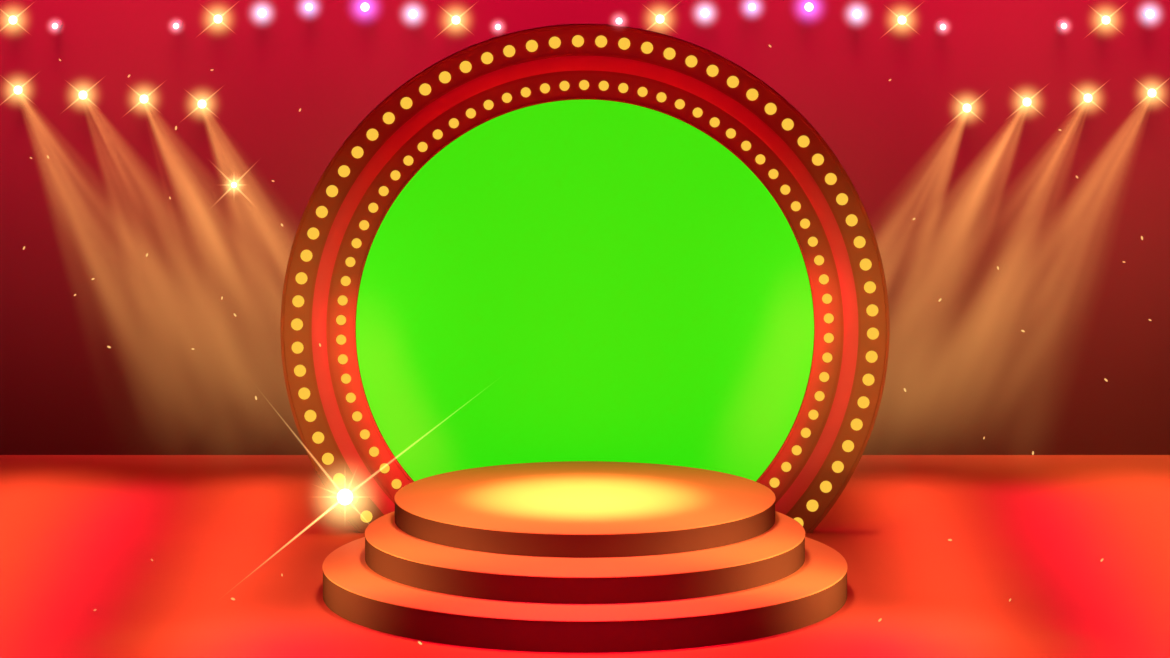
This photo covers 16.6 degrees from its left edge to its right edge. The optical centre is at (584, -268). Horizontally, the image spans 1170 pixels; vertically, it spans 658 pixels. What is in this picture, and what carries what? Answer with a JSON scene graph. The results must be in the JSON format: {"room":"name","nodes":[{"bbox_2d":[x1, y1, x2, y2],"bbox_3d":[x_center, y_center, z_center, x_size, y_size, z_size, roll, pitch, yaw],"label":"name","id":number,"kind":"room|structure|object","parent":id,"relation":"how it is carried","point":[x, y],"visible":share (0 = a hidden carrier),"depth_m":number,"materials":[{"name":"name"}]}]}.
{"room":"show stage","nodes":[
{"label":"show stage","id":0,"kind":"room"},
{"bbox_2d":[0,0,1169,454],"bbox_3d":[0.000,4.030,48.239,32.000,9.700,0.300,0,0,0],"label":"wall","id":1,"kind":"structure","parent":0,"point":[991,185],"depth_m":48.09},
{"bbox_2d":[9,14,20,23],"bbox_3d":[-6.825,3.425,47.729,0.620,0.620,0.620,0,0,-42],"label":"lamp","id":2,"kind":"object","parent":1,"relation":"attached to","point":[16,18],"visible":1,"depth_m":47.70,"materials":[{"name":"white glass"}]},
{"bbox_2d":[14,83,25,93],"bbox_3d":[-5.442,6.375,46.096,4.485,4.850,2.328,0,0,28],"label":"spotlight","id":3,"kind":"object","parent":1,"relation":"attached to","point":[22,87],"visible":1,"depth_m":47.70,"materials":[{"name":"white glass"}]},
{"bbox_2d":[52,20,62,28],"bbox_3d":[-6.324,3.496,47.831,0.310,0.310,0.515,0,0,0],"label":"lamp","id":4,"kind":"object","parent":1,"relation":"attached to","point":[58,24],"visible":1,"depth_m":48.02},
{"bbox_2d":[79,88,90,98],"bbox_3d":[-4.731,6.446,46.061,4.456,4.873,2.328,0,0,30],"label":"spotlight","id":5,"kind":"object","parent":1,"relation":"attached to","point":[86,92],"visible":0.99,"depth_m":47.70,"materials":[{"name":"white glass"}]},
{"bbox_2d":[140,92,150,102],"bbox_3d":[-4.049,6.500,46.036,4.441,4.885,2.328,0,0,31],"label":"spotlight","id":6,"kind":"object","parent":1,"relation":"attached to","point":[144,98],"visible":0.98,"depth_m":47.70,"materials":[{"name":"white glass"}]},
{"bbox_2d":[173,20,182,28],"bbox_3d":[-4.880,3.496,47.831,0.310,0.310,0.515,0,0,0],"label":"lamp","id":7,"kind":"object","parent":1,"relation":"attached to","point":[178,24],"visible":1,"depth_m":48.02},
{"bbox_2d":[198,97,208,107],"bbox_3d":[-3.447,6.574,45.994,4.400,4.915,2.328,0,0,33],"label":"spotlight","id":8,"kind":"object","parent":1,"relation":"attached to","point":[204,101],"visible":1,"depth_m":47.70,"materials":[{"name":"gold metal"}]},
{"bbox_2d":[214,13,224,22],"bbox_3d":[-4.379,3.413,47.729,0.620,0.620,0.620,0,0,-42],"label":"lamp","id":9,"kind":"object","parent":1,"relation":"attached to","point":[219,17],"visible":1,"depth_m":47.70,"materials":[{"name":"gold metal"}]},
{"bbox_2d":[258,7,268,16],"bbox_3d":[-3.854,3.341,47.783,0.501,0.501,0.611,0,0,0],"label":"lamp","id":10,"kind":"object","parent":1,"relation":"attached to","point":[263,11],"visible":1,"depth_m":47.70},
{"bbox_2d":[305,1,314,10],"bbox_3d":[-3.293,3.269,47.789,0.477,0.477,0.599,0,0,0],"label":"lamp","id":11,"kind":"object","parent":1,"relation":"attached to","point":[310,5],"visible":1,"depth_m":47.71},
{"bbox_2d":[361,1,370,10],"bbox_3d":[-2.625,3.269,47.729,0.620,0.620,0.620,0,0,-42],"label":"lamp","id":12,"kind":"object","parent":1,"relation":"attached to","point":[365,5],"visible":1,"depth_m":47.70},
{"bbox_2d":[409,8,417,17],"bbox_3d":[-2.052,3.353,47.783,0.501,0.501,0.611,0,0,0],"label":"lamp","id":13,"kind":"object","parent":1,"relation":"attached to","point":[413,12],"visible":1,"depth_m":47.70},
{"bbox_2d":[452,14,460,23],"bbox_3d":[-1.539,3.425,47.729,0.620,0.620,0.620,0,0,-42],"label":"lamp","id":14,"kind":"object","parent":1,"relation":"attached to","point":[456,18],"visible":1,"depth_m":47.70,"materials":[{"name":"white glass"}]},
{"bbox_2d":[495,21,502,29],"bbox_3d":[-1.038,3.508,47.831,0.310,0.310,0.515,0,0,0],"label":"lamp","id":15,"kind":"object","parent":1,"relation":"attached to","point":[498,24],"visible":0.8,"depth_m":47.72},
{"bbox_2d":[616,18,621,23],"bbox_3d":[0.369,3.126,43.420,0.310,0.310,0.310,0,0,0],"label":"lamp","id":16,"kind":"object","parent":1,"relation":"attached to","point":[618,20],"visible":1,"depth_m":43.40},
{"bbox_2d":[655,13,663,22],"bbox_3d":[0.895,3.413,47.729,0.620,0.620,0.620,0,0,-42],"label":"lamp","id":17,"kind":"object","parent":1,"relation":"attached to","point":[659,17],"visible":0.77,"depth_m":47.70,"materials":[{"name":"white glass"}]},
{"bbox_2d":[700,7,708,16],"bbox_3d":[1.432,3.341,47.783,0.501,0.501,0.611,0,0,0],"label":"lamp","id":18,"kind":"object","parent":1,"relation":"attached to","point":[704,11],"visible":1,"depth_m":47.70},
{"bbox_2d":[747,1,755,10],"bbox_3d":[1.993,3.269,47.789,0.477,0.477,0.599,0,0,0],"label":"lamp","id":19,"kind":"object","parent":1,"relation":"attached to","point":[750,4],"visible":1,"depth_m":47.71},
{"bbox_2d":[803,1,812,10],"bbox_3d":[2.673,3.269,47.729,0.620,0.620,0.620,0,0,-42],"label":"lamp","id":20,"kind":"object","parent":1,"relation":"attached to","point":[808,6],"visible":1,"depth_m":47.70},
{"bbox_2d":[851,8,860,17],"bbox_3d":[3.245,3.353,47.783,0.501,0.501,0.611,0,0,0],"label":"lamp","id":21,"kind":"object","parent":1,"relation":"attached to","point":[855,12],"visible":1,"depth_m":47.70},
{"bbox_2d":[896,14,905,23],"bbox_3d":[3.783,3.425,47.729,0.620,0.620,0.620,0,0,-42],"label":"lamp","id":22,"kind":"object","parent":1,"relation":"attached to","point":[900,18],"visible":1,"depth_m":47.70,"materials":[{"name":"white glass"}]},
{"bbox_2d":[936,21,945,29],"bbox_3d":[4.272,3.508,47.831,0.310,0.310,0.515,0,0,0],"label":"lamp","id":23,"kind":"object","parent":1,"relation":"attached to","point":[940,24],"visible":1,"depth_m":48.03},
{"bbox_2d":[960,101,970,111],"bbox_3d":[3.403,6.606,45.993,4.442,4.884,2.328,0,0,-33],"label":"spotlight","id":24,"kind":"object","parent":1,"relation":"attached to","point":[964,105],"visible":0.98,"depth_m":47.70,"materials":[{"name":"gold metal"}]},
{"bbox_2d":[1020,95,1030,105],"bbox_3d":[4.062,6.530,46.028,4.454,4.875,2.328,0,0,-31],"label":"spotlight","id":25,"kind":"object","parent":1,"relation":"attached to","point":[1026,101],"visible":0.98,"depth_m":47.70,"materials":[{"name":"white glass"}]},
{"bbox_2d":[1056,20,1066,28],"bbox_3d":[5.715,3.496,47.831,0.310,0.310,0.515,0,0,0],"label":"lamp","id":26,"kind":"object","parent":1,"relation":"attached to","point":[1060,23],"visible":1,"depth_m":48.05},
{"bbox_2d":[1080,91,1091,101],"bbox_3d":[4.761,6.482,46.047,4.456,4.873,2.328,0,0,-30],"label":"spotlight","id":27,"kind":"object","parent":1,"relation":"attached to","point":[1084,95],"visible":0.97,"depth_m":47.70,"materials":[{"name":"white glass"}]},
{"bbox_2d":[1098,14,1109,23],"bbox_3d":[6.217,3.425,47.729,0.620,0.620,0.620,0,0,-42],"label":"lamp","id":28,"kind":"object","parent":1,"relation":"attached to","point":[1103,18],"visible":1,"depth_m":47.70,"materials":[{"name":"white glass"}]},
{"bbox_2d":[1142,8,1153,17],"bbox_3d":[6.742,3.353,47.783,0.501,0.501,0.611,0,0,0],"label":"lamp","id":29,"kind":"object","parent":1,"relation":"attached to","point":[1145,11],"visible":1,"depth_m":47.71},
{"bbox_2d":[1144,86,1155,96],"bbox_3d":[5.465,6.413,46.081,4.480,4.855,2.328,0,0,-29],"label":"spotlight","id":30,"kind":"object","parent":1,"relation":"attached to","point":[1147,90],"visible":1,"depth_m":47.70,"materials":[{"name":"white glass"}]},
{"bbox_2d":[0,455,1169,657],"bbox_3d":[0.000,8.780,38.044,32.000,0.200,20.089,0,0,0],"label":"floor","id":31,"kind":"structure","parent":0,"point":[80,535],"depth_m":42.11,"materials":[{"name":"red"}]},
{"bbox_2d":[280,24,889,532],"bbox_3d":[0.000,5.921,43.441,6.608,5.517,0.157,0,0,0],"label":"ring","id":32,"kind":"object","parent":31,"relation":"on","point":[341,437],"visible":0.97,"depth_m":43.40,"materials":[{"name":"red"}]},
{"bbox_2d":[337,489,352,504],"bbox_3d":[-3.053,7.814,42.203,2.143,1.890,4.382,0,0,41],"label":"glint","id":33,"kind":"object","parent":32,"relation":"attached to","point":[344,496],"visible":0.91,"depth_m":43.09,"materials":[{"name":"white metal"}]},
{"bbox_2d":[356,100,813,481],"bbox_3d":[0.000,6.329,43.450,4.976,4.701,0.040,0,0,0],"label":"screen","id":34,"kind":"object","parent":32,"relation":"attached to","point":[567,280],"visible":0.89,"depth_m":43.43,"materials":[{"name":"green"}]},
{"bbox_2d":[323,461,846,652],"bbox_3d":[0.000,8.282,40.526,5.290,0.796,5.563,0,0,0],"label":"podium","id":35,"kind":"object","parent":31,"relation":"on","point":[566,556],"visible":1,"depth_m":39.41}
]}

